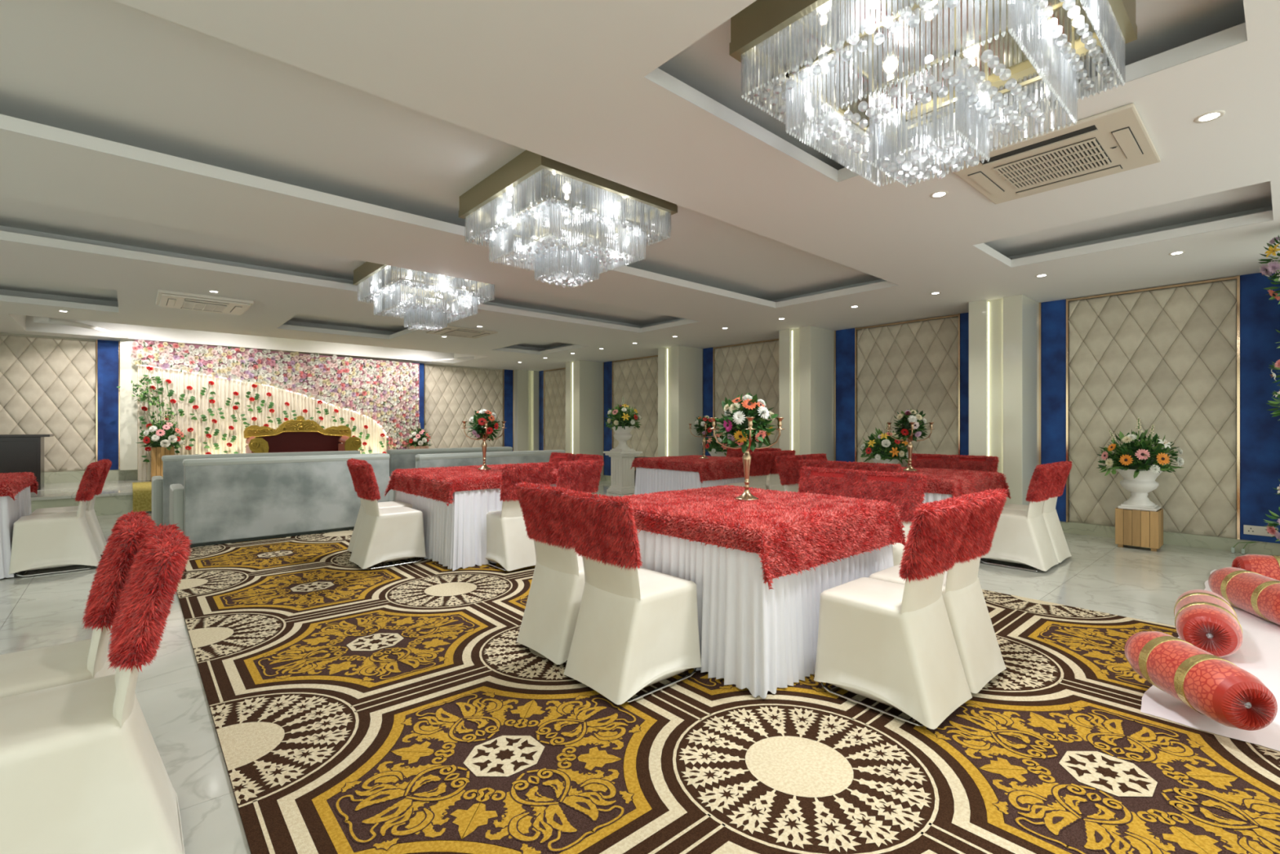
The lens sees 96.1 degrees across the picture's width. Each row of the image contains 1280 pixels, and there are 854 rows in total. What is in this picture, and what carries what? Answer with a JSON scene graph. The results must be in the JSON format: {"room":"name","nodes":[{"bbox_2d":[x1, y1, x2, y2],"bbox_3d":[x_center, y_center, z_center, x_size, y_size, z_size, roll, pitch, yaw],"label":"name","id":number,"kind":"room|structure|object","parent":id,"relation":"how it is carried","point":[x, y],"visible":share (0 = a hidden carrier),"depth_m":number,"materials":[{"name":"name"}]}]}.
{"room":"event space","nodes":[
{"label":"event space","id":0,"kind":"room"},
{"bbox_2d":[120,339,137,470],"bbox_3d":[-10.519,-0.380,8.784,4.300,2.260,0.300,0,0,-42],"label":"column","id":1,"kind":"structure","parent":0,"point":[128,371],"depth_m":10.02,"materials":[{"name":"beige laminate"}]},
{"bbox_2d":[0,333,513,484],"bbox_3d":[-7.566,-0.330,11.636,12.504,3.160,0.145,0,0,-42],"label":"wall","id":2,"kind":"structure","parent":0,"point":[64,388],"depth_m":9.88,"materials":[{"name":"beige paint"}]},
{"bbox_2d":[513,369,538,451],"bbox_3d":[-3.041,-0.190,15.441,0.684,2.640,0.250,0,0,-42],"label":"column","id":3,"kind":"structure","parent":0,"point":[526,383],"depth_m":15.29,"materials":[{"name":"beige laminate"}]},
{"bbox_2d":[0,480,1253,853],"bbox_3d":[-2.206,1.290,5.660,12.604,0.080,16.200,0,0,-42],"label":"floor","id":4,"kind":"structure","parent":0,"point":[1140,583],"depth_m":3.89,"materials":[{"name":"grey tile"}]},
{"bbox_2d":[0,486,31,578],"bbox_3d":[-6.185,0.867,4.874,1.368,0.763,1.563,0,0,-42],"label":"banquet table","id":5,"kind":"object","parent":4,"relation":"on","point":[11,510],"visible":0.44,"depth_m":4.75,"materials":[{"name":"white fabric"}]},
{"bbox_2d":[0,471,38,500],"bbox_3d":[-6.214,0.599,4.877,1.449,0.307,1.642,0,0,-42],"label":"tablecloth","id":6,"kind":"object","parent":5,"relation":"on","point":[11,483],"visible":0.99,"depth_m":5.19,"materials":[{"name":"red fabric"}]},
{"bbox_2d":[8,461,105,577],"bbox_3d":[-5.111,0.783,5.077,0.581,0.930,0.529,0,0,-42],"label":"banquet chair","id":7,"kind":"object","parent":4,"relation":"on","point":[39,541],"visible":1,"depth_m":4.93,"materials":[{"name":"white fabric"}]},
{"bbox_2d":[30,458,111,555],"bbox_3d":[-5.445,0.783,5.515,0.581,0.930,0.529,0,0,-42],"label":"banquet chair","id":8,"kind":"object","parent":4,"relation":"on","point":[90,513],"visible":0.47,"depth_m":5.48,"materials":[{"name":"red fabric"}]},
{"bbox_2d":[0,510,155,697],"bbox_3d":[-1.976,0.783,1.908,0.581,0.930,0.529,0,0,-42],"label":"banquet chair","id":9,"kind":"object","parent":4,"relation":"on","point":[25,671],"visible":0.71,"depth_m":1.86,"materials":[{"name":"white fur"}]},
{"bbox_2d":[30,479,151,515],"bbox_3d":[-7.460,1.095,9.944,10.419,0.310,2.620,0,0,-42],"label":"stage","id":10,"kind":"structure","parent":4,"relation":"on","point":[116,497],"depth_m":8.22,"materials":[{"name":"stone"}]},
{"bbox_2d":[0,434,53,489],"bbox_3d":[-9.741,0.525,8.244,1.850,0.825,0.620,0,0,-42],"label":"bar counter","id":11,"kind":"object","parent":10,"relation":"on","point":[22,453],"depth_m":8.48,"materials":[{"name":"black"}]},
{"bbox_2d":[0,434,53,437],"bbox_3d":[-9.741,0.131,8.244,1.850,0.035,0.620,0,0,-42],"label":"countertop","id":12,"kind":"structure","parent":11,"relation":"on","point":[1,435],"depth_m":8.46,"materials":[{"name":"black"}]},
{"bbox_2d":[132,481,151,511],"bbox_3d":[-6.142,1.073,10.447,4.600,0.294,2.015,0,0,-42],"label":"rug","id":13,"kind":"object","parent":10,"relation":"on","point":[142,491],"visible":0.06,"depth_m":8.35,"materials":[{"name":"yellow fabric"}]},
{"bbox_2d":[243,415,361,453],"bbox_3d":[-6.157,0.363,10.525,1.767,1.150,0.857,0,0,-42],"label":"sofa","id":14,"kind":"object","parent":13,"relation":"on","point":[299,435],"visible":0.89,"depth_m":10.68,"materials":[{"name":"red fabric"}]},
{"bbox_2d":[151,446,174,482],"bbox_3d":[-8.206,0.638,9.897,0.304,0.600,0.304,0,0,-42],"label":"planter box","id":15,"kind":"object","parent":10,"relation":"on","point":[157,452],"visible":0.41,"depth_m":9.74,"materials":[{"name":"beige"}]},
{"bbox_2d":[136,411,186,450],"bbox_3d":[-8.192,0.096,9.884,0.660,0.712,0.654,0,0,-1],"label":"flower arrangement","id":16,"kind":"object","parent":15,"relation":"in","point":[160,436],"visible":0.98,"depth_m":9.75,"materials":[{"name":"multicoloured plant"}]},
{"bbox_2d":[116,376,182,429],"bbox_3d":[-8.413,-0.288,9.901,0.872,1.180,0.230,0,0,-42],"label":"leafy branches","id":17,"kind":"object","parent":16,"relation":"in","point":[145,392],"visible":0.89,"depth_m":9.93,"materials":[{"name":"green plant"}]},
{"bbox_2d":[130,339,419,449],"bbox_3d":[-6.891,-0.278,11.526,4.952,2.505,0.125,0,0,-42],"label":"wall","id":18,"kind":"structure","parent":10,"relation":"on","point":[387,393],"depth_m":11.82,"materials":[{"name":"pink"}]},
{"bbox_2d":[137,364,391,480],"bbox_3d":[-7.085,-0.137,11.429,4.350,2.143,0.146,0,0,-42],"label":"curtain","id":19,"kind":"object","parent":18,"relation":"hanging from","point":[216,412],"visible":0.61,"depth_m":10.80,"materials":[{"name":"beige fabric"}]},
{"bbox_2d":[409,445,428,448],"bbox_3d":[-4.894,0.678,12.764,0.304,0.520,0.304,0,0,-42],"label":"planter box","id":20,"kind":"object","parent":10,"relation":"on","point":[411,446],"visible":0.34,"depth_m":12.65,"materials":[{"name":"beige"}]},
{"bbox_2d":[405,422,431,447],"bbox_3d":[-4.891,0.200,12.760,0.568,0.590,0.563,0,0,14],"label":"flower arrangement","id":21,"kind":"object","parent":20,"relation":"on","point":[419,439],"visible":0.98,"depth_m":12.64,"materials":[{"name":"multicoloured plant"}]},
{"bbox_2d":[0,523,192,853],"bbox_3d":[-1.612,0.783,1.603,0.581,0.930,0.529,0,0,-42],"label":"banquet chair","id":22,"kind":"object","parent":4,"relation":"on","point":[82,770],"visible":1,"depth_m":1.53,"materials":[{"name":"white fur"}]},
{"bbox_2d":[386,446,512,476],"bbox_3d":[-3.296,0.799,9.777,2.250,0.900,0.832,0,0,-42],"label":"velvet sofa","id":23,"kind":"object","parent":4,"relation":"on","point":[401,459],"visible":0.25,"depth_m":9.02,"materials":[{"name":"grey"}]},
{"bbox_2d":[565,360,604,480],"bbox_3d":[-1.293,-0.130,13.443,0.716,2.760,0.584,0,0,-42],"label":"column","id":24,"kind":"structure","parent":4,"relation":"on","point":[584,379],"depth_m":13.27,"materials":[{"name":"beige paint"}]},
{"bbox_2d":[603,451,642,494],"bbox_3d":[-0.328,0.857,10.958,0.540,0.785,0.540,0,0,-42],"label":"pedestal","id":25,"kind":"object","parent":4,"relation":"on","point":[622,477],"visible":0.88,"depth_m":10.81,"materials":[{"name":"white paint"}]},
{"bbox_2d":[609,426,635,451],"bbox_3d":[-0.328,0.224,10.958,0.437,0.477,0.437,0,0,-42],"label":"urn","id":26,"kind":"object","parent":25,"relation":"on","point":[622,435],"visible":0.95,"depth_m":10.84,"materials":[{"name":"white"}]},
{"bbox_2d":[604,396,641,430],"bbox_3d":[-0.321,-0.222,10.936,0.801,0.703,0.748,0,0,-42],"label":"flower arrangement","id":27,"kind":"object","parent":26,"relation":"in","point":[623,419],"visible":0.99,"depth_m":10.79,"materials":[{"name":"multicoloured plant"}]},
{"bbox_2d":[657,345,702,457],"bbox_3d":[0.789,-0.130,11.092,0.716,2.760,0.584,0,0,-42],"label":"column","id":28,"kind":"structure","parent":4,"relation":"on","point":[680,368],"depth_m":10.90,"materials":[{"name":"beige laminate"}]},
{"bbox_2d":[634,466,744,495],"bbox_3d":[0.838,0.867,8.462,1.367,0.763,1.369,0,0,-42],"label":"banquet table","id":29,"kind":"object","parent":4,"relation":"on","point":[647,480],"visible":0.37,"depth_m":8.03,"materials":[{"name":"white fabric"}]},
{"bbox_2d":[630,454,744,483],"bbox_3d":[0.845,0.591,8.457,1.416,0.292,1.438,0,0,-42],"label":"tablecloth","id":30,"kind":"object","parent":29,"relation":"on","point":[713,468],"visible":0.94,"depth_m":7.94,"materials":[{"name":"red fabric"}]},
{"bbox_2d":[688,423,719,458],"bbox_3d":[0.931,0.204,8.359,0.364,0.505,0.364,0,0,-42],"label":"candelabra","id":31,"kind":"object","parent":30,"relation":"on","point":[704,441],"visible":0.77,"depth_m":8.34,"materials":[{"name":"gold metal"}]},
{"bbox_2d":[693,415,713,435],"bbox_3d":[0.937,-0.007,8.361,0.355,0.338,0.326,0,0,-42],"label":"flower bouquet","id":32,"kind":"object","parent":31,"relation":"in","point":[706,420],"visible":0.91,"depth_m":8.28,"materials":[{"name":"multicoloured plant"}]},
{"bbox_2d":[158,525,1279,853],"bbox_3d":[-0.730,1.243,4.697,4.605,0.013,11.200,0,0,-42],"label":"carpet","id":33,"kind":"object","parent":4,"relation":"on","point":[396,709],"visible":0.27,"depth_m":2.23,"materials":[{"name":"gold carpet"}]},
{"bbox_2d":[151,450,360,526],"bbox_3d":[-5.193,0.793,7.989,2.400,0.890,0.832,0,0,-42],"label":"velvet sofa","id":34,"kind":"object","parent":33,"relation":"on","point":[172,465],"visible":0.28,"depth_m":7.03,"materials":[{"name":"grey"}]},
{"bbox_2d":[169,453,393,547],"bbox_3d":[-4.171,0.785,6.865,2.200,0.905,0.832,0,0,-42],"label":"velvet sofa","id":35,"kind":"object","parent":33,"relation":"on","point":[220,500],"visible":0.81,"depth_m":6.37,"materials":[{"name":"grey"}]},
{"bbox_2d":[346,457,412,551],"bbox_3d":[-2.564,0.772,5.705,0.581,0.930,0.529,0,0,-42],"label":"banquet chair","id":36,"kind":"object","parent":33,"relation":"on","point":[388,504],"visible":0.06,"depth_m":5.65,"materials":[{"name":"red fabric"}]},
{"bbox_2d":[347,460,426,569],"bbox_3d":[-2.321,0.772,5.266,0.581,0.930,0.529,0,0,-42],"label":"banquet chair","id":37,"kind":"object","parent":33,"relation":"on","point":[397,533],"visible":1,"depth_m":5.10,"materials":[{"name":"white fabric"}]},
{"bbox_2d":[394,483,556,570],"bbox_3d":[-1.614,0.855,5.957,1.368,0.763,1.563,0,0,-42],"label":"banquet table","id":38,"kind":"object","parent":33,"relation":"on","point":[455,533],"visible":0.3,"depth_m":5.13,"materials":[{"name":"white fabric"}]},
{"bbox_2d":[384,463,558,506],"bbox_3d":[-1.643,0.587,5.961,1.449,0.307,1.642,0,0,-42],"label":"tablecloth","id":39,"kind":"object","parent":38,"relation":"on","point":[439,483],"visible":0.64,"depth_m":5.46,"materials":[{"name":"red fabric"}]},
{"bbox_2d":[462,421,506,469],"bbox_3d":[-1.638,0.193,6.057,0.351,0.505,0.351,0,0,24],"label":"candelabra","id":40,"kind":"object","parent":39,"relation":"on","point":[484,444],"visible":0.82,"depth_m":6.04,"materials":[{"name":"gold metal"}]},
{"bbox_2d":[466,408,501,440],"bbox_3d":[-1.631,-0.016,6.070,0.365,0.347,0.372,0,0,-42],"label":"flower bouquet","id":41,"kind":"object","parent":40,"relation":"attached to","point":[478,422],"visible":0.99,"depth_m":5.99,"materials":[{"name":"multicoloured plant"}]},
{"bbox_2d":[393,449,565,501],"bbox_3d":[-2.309,0.806,8.647,2.470,0.885,0.832,0,0,-42],"label":"velvet sofa","id":42,"kind":"object","parent":33,"relation":"on","point":[444,460],"visible":0.25,"depth_m":8.15,"materials":[{"name":"grey"}]},
{"bbox_2d":[485,462,555,571],"bbox_3d":[-1.120,0.772,5.199,0.529,0.930,0.581,0,0,-42],"label":"banquet chair","id":43,"kind":"object","parent":33,"relation":"on","point":[508,545],"visible":0.73,"depth_m":4.99,"materials":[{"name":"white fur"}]},
{"bbox_2d":[515,481,585,664],"bbox_3d":[-0.369,0.772,3.281,0.581,0.930,0.529,0,0,-42],"label":"banquet chair","id":44,"kind":"object","parent":33,"relation":"on","point":[550,615],"visible":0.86,"depth_m":3.09,"materials":[{"name":"white fabric"}]},
{"bbox_2d":[548,452,575,468],"bbox_3d":[-1.103,0.772,6.850,0.581,0.930,0.529,0,0,-42],"label":"banquet chair","id":45,"kind":"object","parent":33,"relation":"on","point":[555,457],"visible":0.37,"depth_m":6.96,"materials":[{"name":"red fur"}]},
{"bbox_2d":[555,459,604,494],"bbox_3d":[-0.700,0.772,5.584,0.529,0.930,0.581,0,0,-42],"label":"banquet chair","id":46,"kind":"object","parent":33,"relation":"on","point":[584,475],"visible":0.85,"depth_m":5.39,"materials":[{"name":"red fur"}]},
{"bbox_2d":[573,453,603,461],"bbox_3d":[-0.752,0.772,6.453,0.581,0.930,0.529,0,0,-42],"label":"banquet chair","id":47,"kind":"object","parent":33,"relation":"on","point":[580,457],"visible":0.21,"depth_m":6.58,"materials":[{"name":"red fur"}]},
{"bbox_2d":[560,489,702,704],"bbox_3d":[-0.045,0.772,2.854,0.581,0.930,0.529,0,0,-42],"label":"banquet chair","id":48,"kind":"object","parent":33,"relation":"on","point":[637,628],"visible":1,"depth_m":2.69,"materials":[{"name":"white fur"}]},
{"bbox_2d":[636,528,893,698],"bbox_3d":[0.610,0.855,3.531,1.367,0.763,1.369,0,0,-42],"label":"banquet table","id":49,"kind":"object","parent":33,"relation":"on","point":[754,637],"visible":0.32,"depth_m":2.80,"materials":[{"name":"white fabric"}]},
{"bbox_2d":[608,484,906,589],"bbox_3d":[0.617,0.579,3.526,1.416,0.292,1.438,0,0,-42],"label":"tablecloth","id":50,"kind":"object","parent":49,"relation":"on","point":[793,532],"visible":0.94,"depth_m":3.06,"materials":[{"name":"red fabric"}]},
{"bbox_2d":[709,417,785,500],"bbox_3d":[0.662,0.195,3.566,0.357,0.505,0.357,0,0,-42],"label":"candelabra","id":51,"kind":"object","parent":50,"relation":"on","point":[746,457],"visible":0.77,"depth_m":3.55,"materials":[{"name":"gold metal"}]},
{"bbox_2d":[709,417,719,430],"bbox_3d":[0.463,-0.020,3.582,0.068,0.076,0.068,0,0,-42],"label":"candle cup","id":52,"kind":"object","parent":51,"relation":"on","point":[714,421],"depth_m":3.57,"materials":[{"name":"gold metal"}]},
{"bbox_2d":[714,392,777,453],"bbox_3d":[0.660,-0.029,3.564,0.408,0.378,0.401,0,0,-42],"label":"flower bouquet","id":53,"kind":"object","parent":51,"relation":"in","point":[735,425],"visible":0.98,"depth_m":3.48,"materials":[{"name":"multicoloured plant"}]},
{"bbox_2d":[744,417,755,430],"bbox_3d":[0.645,-0.020,3.366,0.068,0.076,0.068,0,0,-42],"label":"candle cup","id":54,"kind":"object","parent":51,"relation":"on","point":[749,419],"depth_m":3.35,"materials":[{"name":"gold metal"}]},
{"bbox_2d":[797,466,857,497],"bbox_3d":[1.282,0.772,4.247,0.581,0.930,0.529,0,0,-42],"label":"banquet chair","id":55,"kind":"object","parent":33,"relation":"on","point":[833,482],"visible":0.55,"depth_m":4.35,"materials":[{"name":"red fur"}]},
{"bbox_2d":[852,469,928,565],"bbox_3d":[1.579,0.772,3.882,0.581,0.930,0.529,0,0,-42],"label":"banquet chair","id":56,"kind":"object","parent":33,"relation":"on","point":[906,491],"visible":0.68,"depth_m":3.92,"materials":[{"name":"red fur"}]},
{"bbox_2d":[813,494,974,728],"bbox_3d":[1.170,0.772,2.652,0.529,0.930,0.581,0,0,-42],"label":"banquet chair","id":57,"kind":"object","parent":33,"relation":"on","point":[891,644],"visible":1,"depth_m":2.49,"materials":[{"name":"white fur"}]},
{"bbox_2d":[868,487,1008,693],"bbox_3d":[1.522,0.772,2.963,0.529,0.930,0.581,0,0,-42],"label":"banquet chair","id":58,"kind":"object","parent":33,"relation":"on","point":[971,623],"visible":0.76,"depth_m":2.76,"materials":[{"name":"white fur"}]},
{"bbox_2d":[1140,568,1279,751],"bbox_3d":[4.218,1.202,3.028,3.786,0.070,1.960,0,0,-42],"label":"mattress","id":59,"kind":"object","parent":33,"relation":"on","point":[1259,653],"visible":0.19,"depth_m":2.66,"materials":[{"name":"white"}]},
{"bbox_2d":[1124,631,1277,730],"bbox_3d":[2.344,1.055,2.444,0.240,0.240,0.591,0,0,9],"label":"bolster cushion","id":60,"kind":"object","parent":59,"relation":"on","point":[1209,684],"visible":1,"depth_m":2.29,"materials":[{"name":"red fabric"}]},
{"bbox_2d":[1173,589,1243,657],"bbox_3d":[3.057,1.049,3.109,0.253,0.252,0.651,0,0,42],"label":"bolster cushion","id":61,"kind":"object","parent":59,"relation":"on","point":[1205,620],"visible":0.95,"depth_m":2.91,"materials":[{"name":"red fabric"}]},
{"bbox_2d":[1208,567,1279,625],"bbox_3d":[3.853,1.049,3.553,0.252,0.252,0.724,0,0,16],"label":"bolster cushion","id":62,"kind":"object","parent":59,"relation":"on","point":[1257,594],"visible":0.95,"depth_m":3.55,"materials":[{"name":"red fabric"}]},
{"bbox_2d":[1231,554,1279,580],"bbox_3d":[4.695,1.049,4.065,0.728,0.252,0.253,0,0,28],"label":"bolster cushion","id":63,"kind":"object","parent":59,"relation":"on","point":[1268,566],"visible":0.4,"depth_m":4.11,"materials":[{"name":"red fabric"}]},
{"bbox_2d":[724,450,774,489],"bbox_3d":[1.477,0.783,7.833,0.529,0.930,0.581,0,0,-42],"label":"banquet chair","id":64,"kind":"object","parent":4,"relation":"on","point":[761,461],"visible":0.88,"depth_m":7.67,"materials":[{"name":"red fur"}]},
{"bbox_2d":[765,449,795,491],"bbox_3d":[1.851,0.783,8.164,0.529,0.930,0.581,0,0,-42],"label":"banquet chair","id":65,"kind":"object","parent":4,"relation":"on","point":[773,483],"visible":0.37,"depth_m":7.95,"materials":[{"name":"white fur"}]},
{"bbox_2d":[774,454,803,493],"bbox_3d":[1.860,0.783,6.438,0.529,0.930,0.581,0,0,-42],"label":"banquet chair","id":66,"kind":"object","parent":4,"relation":"on","point":[788,467],"visible":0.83,"depth_m":6.47,"materials":[{"name":"red fur"}]},
{"bbox_2d":[778,325,834,461],"bbox_3d":[2.619,-0.130,9.027,0.716,2.760,0.584,0,0,-42],"label":"column","id":67,"kind":"structure","parent":4,"relation":"on","point":[806,353],"depth_m":8.84,"materials":[{"name":"beige laminate"}]},
{"bbox_2d":[801,453,827,461],"bbox_3d":[2.249,0.783,6.783,0.529,0.930,0.581,0,0,-42],"label":"banquet chair","id":68,"kind":"object","parent":4,"relation":"on","point":[815,456],"visible":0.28,"depth_m":6.92,"materials":[{"name":"red fur"}]},
{"bbox_2d":[799,459,847,471],"bbox_3d":[1.891,0.772,5.577,0.581,0.930,0.529,0,0,-42],"label":"banquet chair","id":69,"kind":"object","parent":4,"relation":"on","point":[811,463],"visible":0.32,"depth_m":5.38,"materials":[{"name":"red fur"}]},
{"bbox_2d":[845,461,902,472],"bbox_3d":[2.216,0.772,5.211,0.581,0.930,0.529,0,0,-42],"label":"banquet chair","id":70,"kind":"object","parent":4,"relation":"on","point":[854,465],"visible":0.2,"depth_m":5.01,"materials":[{"name":"red fur"}]},
{"bbox_2d":[907,453,951,469],"bbox_3d":[3.335,0.783,6.801,0.581,0.930,0.529,0,0,-42],"label":"banquet chair","id":71,"kind":"object","parent":4,"relation":"on","point":[918,460],"visible":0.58,"depth_m":6.90,"materials":[{"name":"red fur"}]},
{"bbox_2d":[922,492,953,502],"bbox_3d":[2.782,0.867,5.936,1.367,0.763,1.369,0,0,-42],"label":"banquet table","id":72,"kind":"object","parent":4,"relation":"on","point":[928,497],"visible":0.02,"depth_m":5.14,"materials":[{"name":"white fabric"}]},
{"bbox_2d":[901,466,1010,499],"bbox_3d":[2.789,0.591,5.930,1.416,0.292,1.438,0,0,-42],"label":"tablecloth","id":73,"kind":"object","parent":72,"relation":"on","point":[955,482],"visible":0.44,"depth_m":5.40,"materials":[{"name":"red fabric"}]},
{"bbox_2d":[885,422,934,471],"bbox_3d":[2.831,0.204,6.034,0.350,0.505,0.350,0,0,-26],"label":"candelabra","id":74,"kind":"object","parent":73,"relation":"on","point":[909,446],"visible":0.89,"depth_m":6.01,"materials":[{"name":"gold metal"}]},
{"bbox_2d":[892,408,928,441],"bbox_3d":[2.833,-0.021,6.035,0.344,0.350,0.357,0,0,33],"label":"flower bouquet","id":75,"kind":"object","parent":74,"relation":"attached to","point":[911,415],"visible":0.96,"depth_m":5.96,"materials":[{"name":"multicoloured plant"}]},
{"bbox_2d":[949,454,999,471],"bbox_3d":[3.654,0.783,6.441,0.581,0.930,0.529,0,0,-42],"label":"banquet chair","id":76,"kind":"object","parent":4,"relation":"on","point":[974,463],"visible":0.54,"depth_m":6.54,"materials":[{"name":"red fur"}]},
{"bbox_2d":[968,294,1039,505],"bbox_3d":[4.423,-0.130,6.990,0.716,2.760,0.584,0,0,-42],"label":"column","id":77,"kind":"structure","parent":4,"relation":"on","point":[1004,332],"depth_m":6.77,"materials":[{"name":"beige laminate"}]},
{"bbox_2d":[980,462,1059,571],"bbox_3d":[3.441,0.783,5.238,0.529,0.930,0.581,0,0,-42],"label":"banquet chair","id":78,"kind":"object","parent":4,"relation":"on","point":[1020,536],"visible":1,"depth_m":5.05,"materials":[{"name":"white fabric"}]},
{"bbox_2d":[1002,460,1072,562],"bbox_3d":[3.785,0.783,5.543,0.529,0.930,0.581,0,0,-42],"label":"banquet chair","id":79,"kind":"object","parent":4,"relation":"on","point":[1049,513],"visible":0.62,"depth_m":5.35,"materials":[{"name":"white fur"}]},
{"bbox_2d":[1115,507,1163,551],"bbox_3d":[5.194,1.049,5.990,0.340,0.400,0.340,0,0,-42],"label":"wooden crate","id":80,"kind":"object","parent":4,"relation":"on","point":[1143,528],"visible":0.83,"depth_m":5.87,"materials":[{"name":"beige"}]},
{"bbox_2d":[1115,468,1163,511],"bbox_3d":[5.194,0.641,5.990,0.380,0.415,0.380,0,0,-42],"label":"urn","id":81,"kind":"object","parent":80,"relation":"on","point":[1139,486],"visible":0.91,"depth_m":5.91,"materials":[{"name":"white"}]},
{"bbox_2d":[1096,417,1184,478],"bbox_3d":[5.188,0.239,5.988,0.740,0.672,0.700,0,0,-42],"label":"flower arrangement","id":82,"kind":"object","parent":81,"relation":"in","point":[1137,455],"visible":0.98,"depth_m":5.86,"materials":[{"name":"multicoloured plant"}]},
{"bbox_2d":[1257,235,1279,541],"bbox_3d":[4.878,-0.146,4.294,0.372,2.653,0.373,0,0,-42],"label":"flower arrangement","id":83,"kind":"object","parent":4,"relation":"on","point":[1275,267],"visible":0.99,"depth_m":4.34,"materials":[{"name":"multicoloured plant"}]},
{"bbox_3d":[3.417,1.049,7.996,0.340,0.400,0.340,0,0,-42],"label":"wooden crate","id":84,"kind":"object","parent":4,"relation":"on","visible":0},
{"bbox_2d":[871,457,901,463],"bbox_3d":[3.417,0.641,7.996,0.380,0.415,0.380,0,0,-42],"label":"urn","id":85,"kind":"object","parent":84,"relation":"on","point":[886,460],"visible":0.11,"depth_m":7.85,"materials":[{"name":"white"}]},
{"bbox_2d":[859,422,908,464],"bbox_3d":[3.412,0.254,7.993,0.745,0.644,0.734,0,0,-42],"label":"flower arrangement","id":86,"kind":"object","parent":85,"relation":"in","point":[886,447],"visible":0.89,"depth_m":7.83,"materials":[{"name":"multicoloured plant"}]},
{"bbox_3d":[1.408,1.049,10.265,0.340,0.400,0.340,0,0,-42],"label":"wooden crate","id":87,"kind":"object","parent":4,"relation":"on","visible":0},
{"bbox_2d":[708,451,727,456],"bbox_3d":[1.408,0.641,10.264,0.380,0.415,0.380,0,0,-42],"label":"urn","id":88,"kind":"object","parent":87,"relation":"on","point":[717,453],"visible":0.14,"depth_m":10.12,"materials":[{"name":"white"}]},
{"bbox_2d":[701,426,731,455],"bbox_3d":[1.408,0.267,10.248,0.669,0.597,0.656,0,0,-25],"label":"flower arrangement","id":89,"kind":"object","parent":88,"relation":"in","point":[714,446],"visible":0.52,"depth_m":10.11,"materials":[{"name":"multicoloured plant"}]},
{"bbox_2d":[0,0,1279,371],"bbox_3d":[-2.210,-1.629,5.590,12.504,0.242,16.100,0,0,-42],"label":"ceiling","id":90,"kind":"structure","parent":0,"point":[264,153],"depth_m":3.62,"materials":[{"name":"white paint"}]},
{"bbox_2d":[155,288,253,315],"bbox_3d":[-5.234,-1.474,6.919,0.880,0.071,0.860,0,0,-42],"label":"air conditioner","id":91,"kind":"object","parent":90,"relation":"attached to","point":[170,299],"visible":1,"depth_m":6.76,"materials":[{"name":"white plastic"}]},
{"bbox_2d":[182,301,226,311],"bbox_3d":[-5.234,-1.444,6.919,0.402,0.010,0.448,0,0,-42],"label":"grille","id":92,"kind":"object","parent":91,"relation":"attached to","point":[189,304],"depth_m":6.89,"materials":[{"name":"white plastic"}]},
{"bbox_2d":[352,261,494,331],"bbox_3d":[-2.328,-1.382,6.247,1.148,0.657,1.148,0,0,-42],"label":"crystal chandelier","id":93,"kind":"object","parent":90,"relation":"hanging from","point":[460,293],"visible":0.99,"depth_m":6.08,"materials":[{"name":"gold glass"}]},
{"bbox_2d":[426,325,497,338],"bbox_3d":[-2.820,-1.492,9.125,0.840,0.036,0.800,0,0,-42],"label":"air conditioner","id":94,"kind":"object","parent":90,"relation":"attached to","point":[451,331],"visible":0.98,"depth_m":9.02,"materials":[{"name":"beige plastic"}]},
{"bbox_2d":[444,329,480,337],"bbox_3d":[-2.820,-1.479,9.125,0.411,0.010,0.448,0,0,-42],"label":"grille","id":95,"kind":"object","parent":94,"relation":"attached to","point":[455,332],"depth_m":9.09,"materials":[{"name":"beige plastic"}]},
{"bbox_2d":[458,150,677,287],"bbox_3d":[-0.537,-1.381,4.226,1.148,0.658,1.148,0,0,-42],"label":"crystal chandelier","id":96,"kind":"object","parent":90,"relation":"hanging from","point":[560,208],"visible":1,"depth_m":4.01,"materials":[{"name":"gold metal"}]},
{"bbox_2d":[729,0,1137,186],"bbox_3d":[1.184,-1.381,2.358,1.148,0.657,1.148,0,0,-42],"label":"crystal chandelier","id":97,"kind":"object","parent":90,"relation":"hanging from","point":[851,77],"visible":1,"depth_m":2.27,"materials":[{"name":"gold metal"}]},
{"bbox_2d":[945,102,1160,204],"bbox_3d":[2.337,-1.492,3.266,0.850,0.036,0.830,0,0,-42],"label":"air conditioner","id":98,"kind":"object","parent":90,"relation":"attached to","point":[1115,140],"visible":0.98,"depth_m":3.17,"materials":[{"name":"beige plastic"}]},
{"bbox_2d":[993,137,1111,189],"bbox_3d":[2.337,-1.479,3.266,0.416,0.010,0.465,0,0,-42],"label":"grille","id":99,"kind":"object","parent":98,"relation":"attached to","point":[1085,154],"depth_m":3.24,"materials":[{"name":"beige plastic"}]},
{"bbox_2d":[1193,110,1225,123],"bbox_3d":[2.769,-1.508,2.800,0.112,0.005,0.112,0,0,-42],"label":"recessed light","id":100,"kind":"object","parent":90,"relation":"in","point":[1213,116],"visible":1,"depth_m":2.80,"materials":[{"name":"white plastic"}]},
{"bbox_2d":[538,271,1279,555],"bbox_3d":[2.457,-0.280,9.791,0.145,3.060,16.200,0,0,-42],"label":"wall","id":101,"kind":"structure","parent":0,"point":[1191,361],"depth_m":6.54,"materials":[{"name":"beige paint"}]},
{"bbox_2d":[1243,524,1278,536],"bbox_3d":[6.059,1.014,5.621,0.013,0.090,0.228,0,0,-42],"label":"power socket","id":102,"kind":"object","parent":101,"relation":"attached to","point":[1247,529],"visible":0.84,"depth_m":5.64,"materials":[{"name":"white plastic"}]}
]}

